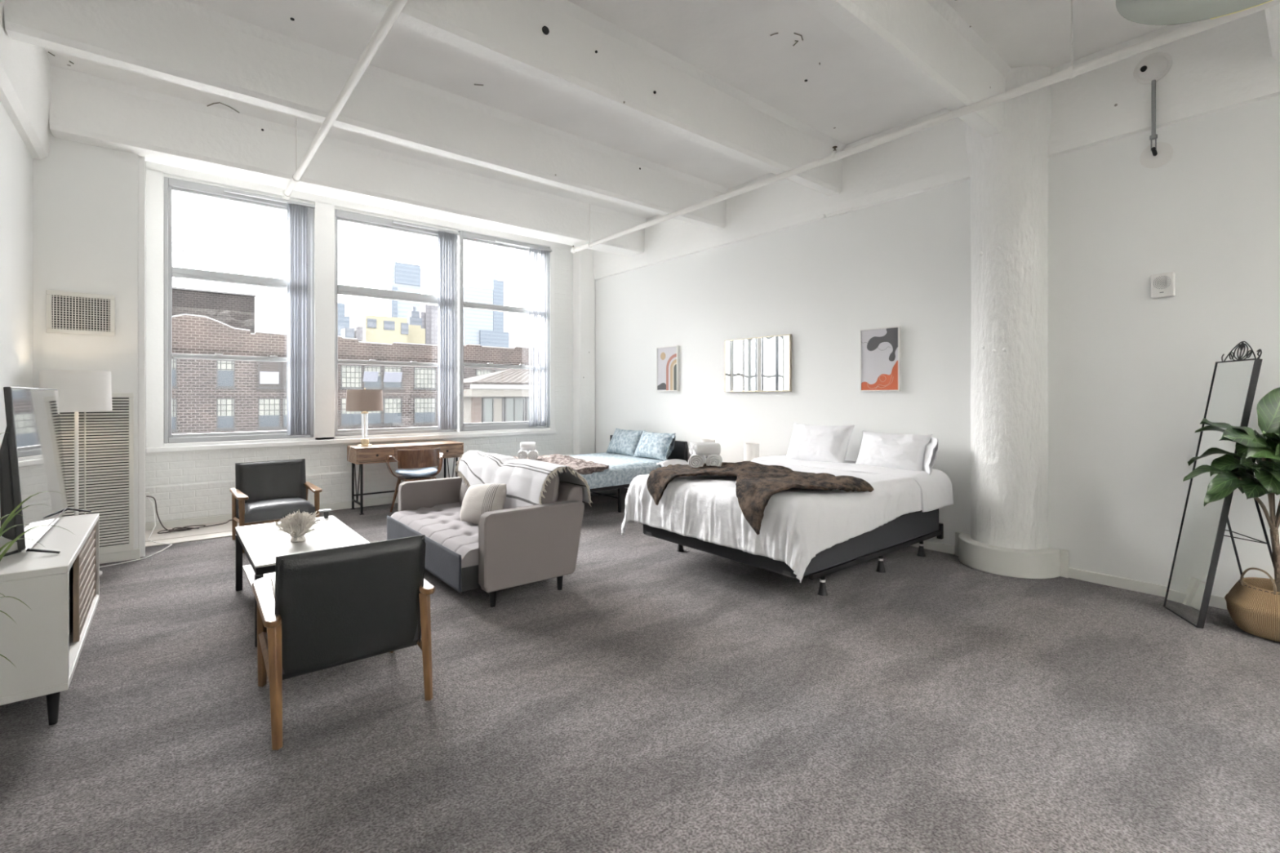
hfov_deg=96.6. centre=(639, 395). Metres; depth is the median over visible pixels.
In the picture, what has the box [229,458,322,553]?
armchair
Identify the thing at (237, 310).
building
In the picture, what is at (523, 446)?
rolled towel
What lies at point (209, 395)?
brick building
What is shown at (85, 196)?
wall
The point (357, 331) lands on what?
skyscraper
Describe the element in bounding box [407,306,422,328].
skyscraper
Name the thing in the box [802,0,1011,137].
ceiling beam
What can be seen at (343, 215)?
window
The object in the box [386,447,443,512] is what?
desk chair
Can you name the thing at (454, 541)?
seat cushion
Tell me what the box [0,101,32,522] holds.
wall
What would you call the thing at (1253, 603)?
basket
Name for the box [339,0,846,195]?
ceiling beam
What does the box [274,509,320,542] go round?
ornament
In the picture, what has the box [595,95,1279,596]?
wall
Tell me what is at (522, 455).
rolled towel
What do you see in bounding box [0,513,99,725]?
tv stand
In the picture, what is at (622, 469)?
bed
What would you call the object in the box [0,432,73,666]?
grass plant
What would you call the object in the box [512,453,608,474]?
fur throw
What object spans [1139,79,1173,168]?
conduit
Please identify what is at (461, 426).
window
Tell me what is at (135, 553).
baseboard
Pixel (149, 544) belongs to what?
baseboard
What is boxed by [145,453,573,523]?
wall ledge
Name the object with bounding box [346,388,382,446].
table lamp
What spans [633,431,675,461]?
bed pillow
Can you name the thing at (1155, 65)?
fire alarm
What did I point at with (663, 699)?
floor
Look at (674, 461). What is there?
sheet
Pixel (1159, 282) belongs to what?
grille
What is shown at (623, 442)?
bed pillow
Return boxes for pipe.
[282,0,407,199]
[570,0,1279,253]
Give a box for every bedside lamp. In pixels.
[701,439,715,458]
[743,443,759,461]
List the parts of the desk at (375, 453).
leg, leg, drawer, drawer, leg, drawer, leg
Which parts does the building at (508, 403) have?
pane, pane, pane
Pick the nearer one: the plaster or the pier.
the plaster
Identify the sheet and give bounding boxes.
[656,458,688,466]
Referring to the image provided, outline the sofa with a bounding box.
[386,472,584,607]
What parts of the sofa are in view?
armrest, leg, armrest, leg, frame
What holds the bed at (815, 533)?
on the floor
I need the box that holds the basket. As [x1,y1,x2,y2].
[1224,567,1279,642]
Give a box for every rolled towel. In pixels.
[516,449,528,459]
[520,442,535,450]
[528,449,538,460]
[688,441,715,454]
[688,453,705,467]
[692,443,720,455]
[706,454,722,466]
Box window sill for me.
[145,429,555,453]
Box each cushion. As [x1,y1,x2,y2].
[391,502,478,568]
[459,475,469,504]
[541,472,559,504]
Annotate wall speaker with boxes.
[1150,271,1175,298]
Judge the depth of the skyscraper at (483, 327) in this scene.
540.87 m
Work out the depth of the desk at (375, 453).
6.73 m
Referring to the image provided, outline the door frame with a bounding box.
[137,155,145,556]
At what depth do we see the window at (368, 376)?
57.51 m
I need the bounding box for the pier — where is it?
[573,245,595,455]
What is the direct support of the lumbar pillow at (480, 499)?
on the sofa
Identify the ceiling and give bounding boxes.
[44,0,1169,218]
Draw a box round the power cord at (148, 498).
[99,497,172,567]
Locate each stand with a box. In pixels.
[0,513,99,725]
[319,508,331,518]
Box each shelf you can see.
[70,564,73,586]
[242,564,275,595]
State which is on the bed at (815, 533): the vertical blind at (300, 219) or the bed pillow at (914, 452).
the bed pillow at (914, 452)
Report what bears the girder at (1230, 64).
attached to the wall at (1130, 372)
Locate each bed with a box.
[569,435,687,512]
[621,455,953,595]
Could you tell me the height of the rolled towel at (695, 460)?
0.124 m
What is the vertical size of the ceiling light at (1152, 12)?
0.714 m
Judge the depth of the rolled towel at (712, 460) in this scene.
4.78 m
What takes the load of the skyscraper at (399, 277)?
on the ground
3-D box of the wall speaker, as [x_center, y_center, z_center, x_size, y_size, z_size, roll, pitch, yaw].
[3.505,-0.740,3.822,0.048,0.160,0.120,0,0,-40]
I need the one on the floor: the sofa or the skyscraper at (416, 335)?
the sofa
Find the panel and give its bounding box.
[59,392,133,555]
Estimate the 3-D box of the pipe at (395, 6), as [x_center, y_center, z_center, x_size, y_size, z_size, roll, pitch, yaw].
[0.092,-2.175,1.252,0.068,0.570,11.013,0,0,-40]
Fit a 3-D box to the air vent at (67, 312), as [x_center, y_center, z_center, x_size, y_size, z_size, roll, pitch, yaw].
[-4.416,-0.650,4.509,0.390,0.330,0.022,0,0,-40]
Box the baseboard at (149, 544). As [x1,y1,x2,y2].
[145,531,231,546]
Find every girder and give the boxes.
[0,0,51,159]
[593,8,1279,279]
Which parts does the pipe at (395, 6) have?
hanger rod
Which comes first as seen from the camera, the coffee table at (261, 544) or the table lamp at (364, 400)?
the coffee table at (261, 544)
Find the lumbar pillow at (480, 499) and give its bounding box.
[460,483,506,524]
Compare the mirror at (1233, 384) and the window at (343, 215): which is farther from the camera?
the window at (343, 215)
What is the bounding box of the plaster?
[817,207,852,218]
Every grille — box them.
[52,294,110,331]
[1153,275,1171,288]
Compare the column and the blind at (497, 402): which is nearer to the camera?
the column
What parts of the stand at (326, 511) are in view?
post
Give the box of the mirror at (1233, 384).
[1163,341,1274,628]
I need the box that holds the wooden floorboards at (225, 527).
[145,518,279,542]
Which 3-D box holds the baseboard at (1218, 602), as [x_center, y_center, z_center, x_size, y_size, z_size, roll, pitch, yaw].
[3.102,1.312,4.333,0.018,0.075,11.930,0,0,-40]
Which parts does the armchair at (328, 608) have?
leg, rail, armrest, leg, seat, backrest, rail, leg, armrest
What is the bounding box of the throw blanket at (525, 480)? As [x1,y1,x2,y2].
[454,450,592,509]
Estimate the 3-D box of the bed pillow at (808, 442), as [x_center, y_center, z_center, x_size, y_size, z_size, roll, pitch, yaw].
[1.729,0.475,5.540,0.266,0.406,0.673,0,0,-40]
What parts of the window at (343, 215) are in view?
meeting rail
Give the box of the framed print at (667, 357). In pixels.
[656,345,679,391]
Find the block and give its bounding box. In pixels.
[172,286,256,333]
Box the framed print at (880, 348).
[859,325,901,391]
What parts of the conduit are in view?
round plate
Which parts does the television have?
casing, trim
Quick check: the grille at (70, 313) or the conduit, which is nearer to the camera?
the conduit
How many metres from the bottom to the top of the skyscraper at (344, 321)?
88.280 m
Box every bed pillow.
[605,428,644,456]
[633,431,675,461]
[786,422,854,462]
[856,431,938,475]
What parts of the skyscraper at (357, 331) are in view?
tank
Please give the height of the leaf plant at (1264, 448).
1.300 m
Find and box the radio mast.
[172,226,184,288]
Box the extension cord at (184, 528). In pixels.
[146,495,252,533]
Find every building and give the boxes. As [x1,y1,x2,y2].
[172,313,540,434]
[358,315,408,343]
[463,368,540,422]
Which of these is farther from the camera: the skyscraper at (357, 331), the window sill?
the skyscraper at (357, 331)
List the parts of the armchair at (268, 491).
leg, rail, armrest, leg, backrest, seat, rail, leg, armrest, leg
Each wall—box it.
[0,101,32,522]
[32,133,137,548]
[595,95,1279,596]
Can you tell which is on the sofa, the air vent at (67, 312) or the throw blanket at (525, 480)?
the throw blanket at (525, 480)
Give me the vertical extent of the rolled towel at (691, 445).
0.104 m
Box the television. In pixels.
[0,386,91,556]
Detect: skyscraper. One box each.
[337,302,350,335]
[341,326,362,341]
[384,262,420,318]
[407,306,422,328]
[407,324,425,343]
[417,304,437,344]
[463,261,509,347]
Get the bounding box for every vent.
[46,289,115,336]
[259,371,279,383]
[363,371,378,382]
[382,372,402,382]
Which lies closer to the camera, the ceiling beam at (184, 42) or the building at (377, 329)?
the ceiling beam at (184, 42)
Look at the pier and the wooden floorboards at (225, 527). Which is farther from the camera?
the pier
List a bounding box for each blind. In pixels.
[224,187,315,435]
[391,219,459,430]
[493,398,502,422]
[494,239,551,426]
[537,398,540,420]
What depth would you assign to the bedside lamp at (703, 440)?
6.68 m
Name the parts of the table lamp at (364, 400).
lamp shade, rod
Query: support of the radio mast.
on the ground
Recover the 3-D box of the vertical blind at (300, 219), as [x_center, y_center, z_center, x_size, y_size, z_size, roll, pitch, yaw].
[-4.092,-0.877,6.329,0.848,2.655,0.048,0,0,-40]
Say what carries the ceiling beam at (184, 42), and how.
attached to the ceiling
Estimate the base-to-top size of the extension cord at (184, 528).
0.357 m
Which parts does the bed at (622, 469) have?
frame, mattress, leg, headboard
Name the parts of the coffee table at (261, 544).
leg, leg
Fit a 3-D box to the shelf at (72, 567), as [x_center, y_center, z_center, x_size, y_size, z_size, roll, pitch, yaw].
[-3.171,0.941,2.950,0.377,0.018,0.648,0,0,-40]
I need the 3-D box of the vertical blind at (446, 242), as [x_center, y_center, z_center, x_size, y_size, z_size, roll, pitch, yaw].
[-2.772,-0.877,7.419,0.855,2.655,0.048,0,0,-40]
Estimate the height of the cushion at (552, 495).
0.448 m
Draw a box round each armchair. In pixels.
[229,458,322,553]
[252,534,435,750]
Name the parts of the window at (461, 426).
meeting rail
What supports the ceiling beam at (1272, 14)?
attached to the ceiling
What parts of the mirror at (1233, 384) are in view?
leg, spreader rod, cross rod, leg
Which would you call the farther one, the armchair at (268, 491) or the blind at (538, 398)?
the blind at (538, 398)
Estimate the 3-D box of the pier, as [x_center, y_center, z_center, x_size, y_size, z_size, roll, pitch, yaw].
[-0.876,-0.555,8.927,0.300,3.810,0.220,0,0,-40]
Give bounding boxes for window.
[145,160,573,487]
[164,176,313,443]
[334,208,457,436]
[457,230,548,431]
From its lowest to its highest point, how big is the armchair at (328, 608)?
0.725 m
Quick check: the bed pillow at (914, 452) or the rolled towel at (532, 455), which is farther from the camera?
the rolled towel at (532, 455)
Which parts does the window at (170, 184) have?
meeting rail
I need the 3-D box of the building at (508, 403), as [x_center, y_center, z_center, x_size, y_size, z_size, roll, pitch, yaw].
[-4.969,7.841,34.042,12.327,19.018,4.219,0,0,-40]
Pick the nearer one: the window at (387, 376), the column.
the column
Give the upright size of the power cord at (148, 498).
0.362 m
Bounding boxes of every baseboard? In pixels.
[99,548,140,564]
[145,496,397,530]
[145,531,231,546]
[625,487,1227,609]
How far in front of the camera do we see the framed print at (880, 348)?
5.33 m
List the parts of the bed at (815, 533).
leg, leg, frame rail, leg, leg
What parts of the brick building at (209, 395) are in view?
pane, pane, pane, pane, pane, pane, pane, pane, pane, pane, pane, pane, dark brick panel, pane, pane, pane, pane, pane, pane, pane, pane, pane, pane, pane, pane, pane, pane, pane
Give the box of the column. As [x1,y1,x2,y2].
[955,65,1069,578]
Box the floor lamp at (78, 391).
[39,369,112,575]
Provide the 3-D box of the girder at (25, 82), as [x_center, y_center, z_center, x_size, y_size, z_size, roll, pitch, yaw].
[-1.494,-2.136,0.647,0.120,0.648,12.100,0,0,-40]
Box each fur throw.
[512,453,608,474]
[646,461,873,534]
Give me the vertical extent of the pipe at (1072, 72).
0.564 m
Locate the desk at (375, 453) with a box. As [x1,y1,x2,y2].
[346,440,463,515]
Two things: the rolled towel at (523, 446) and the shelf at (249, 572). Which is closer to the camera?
the shelf at (249, 572)
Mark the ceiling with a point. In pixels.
(785, 55)
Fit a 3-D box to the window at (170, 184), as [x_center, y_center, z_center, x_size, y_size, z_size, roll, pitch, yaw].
[-4.351,-0.873,6.254,1.338,2.711,0.115,0,0,-40]
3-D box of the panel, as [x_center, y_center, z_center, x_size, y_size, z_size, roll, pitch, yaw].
[-4.366,0.625,4.551,0.485,1.300,0.019,0,0,-40]
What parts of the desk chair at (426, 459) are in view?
armrest, leg, seat, under frame, backrest, armrest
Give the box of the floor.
[0,488,1279,852]
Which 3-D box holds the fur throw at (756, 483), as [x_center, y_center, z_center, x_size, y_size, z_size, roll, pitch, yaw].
[0.781,0.710,4.319,0.982,0.350,1.601,0,0,-36]
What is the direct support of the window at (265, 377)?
attached to the brick building at (209, 395)
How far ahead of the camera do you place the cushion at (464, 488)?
4.97 m
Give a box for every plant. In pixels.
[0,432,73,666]
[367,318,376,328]
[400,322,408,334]
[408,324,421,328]
[1182,387,1279,591]
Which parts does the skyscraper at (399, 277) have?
crown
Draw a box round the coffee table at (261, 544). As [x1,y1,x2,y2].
[235,515,369,647]
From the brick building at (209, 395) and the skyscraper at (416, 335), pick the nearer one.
the brick building at (209, 395)
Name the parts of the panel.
frame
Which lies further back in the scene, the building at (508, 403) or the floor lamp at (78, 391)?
the building at (508, 403)
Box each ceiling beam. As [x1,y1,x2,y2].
[4,0,728,229]
[48,64,646,257]
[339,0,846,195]
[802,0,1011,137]
[1264,4,1279,60]
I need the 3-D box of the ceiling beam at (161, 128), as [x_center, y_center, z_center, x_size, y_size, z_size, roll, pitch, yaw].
[-2.292,-2.232,6.252,5.810,0.457,0.465,0,0,-40]
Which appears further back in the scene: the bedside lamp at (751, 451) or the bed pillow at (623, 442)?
the bed pillow at (623, 442)
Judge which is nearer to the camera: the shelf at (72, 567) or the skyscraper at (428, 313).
the shelf at (72, 567)
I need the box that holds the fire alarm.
[1133,52,1172,84]
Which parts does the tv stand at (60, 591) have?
panel, leg, sliding door, panel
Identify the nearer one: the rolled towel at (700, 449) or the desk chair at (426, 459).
the rolled towel at (700, 449)
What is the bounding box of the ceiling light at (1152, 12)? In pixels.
[1115,0,1272,25]
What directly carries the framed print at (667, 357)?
attached to the wall at (1130, 372)
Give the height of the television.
0.733 m
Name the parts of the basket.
handle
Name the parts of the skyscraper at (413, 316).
crown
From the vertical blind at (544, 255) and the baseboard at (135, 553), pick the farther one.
the vertical blind at (544, 255)
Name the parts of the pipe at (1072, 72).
hanger rod, hanger rod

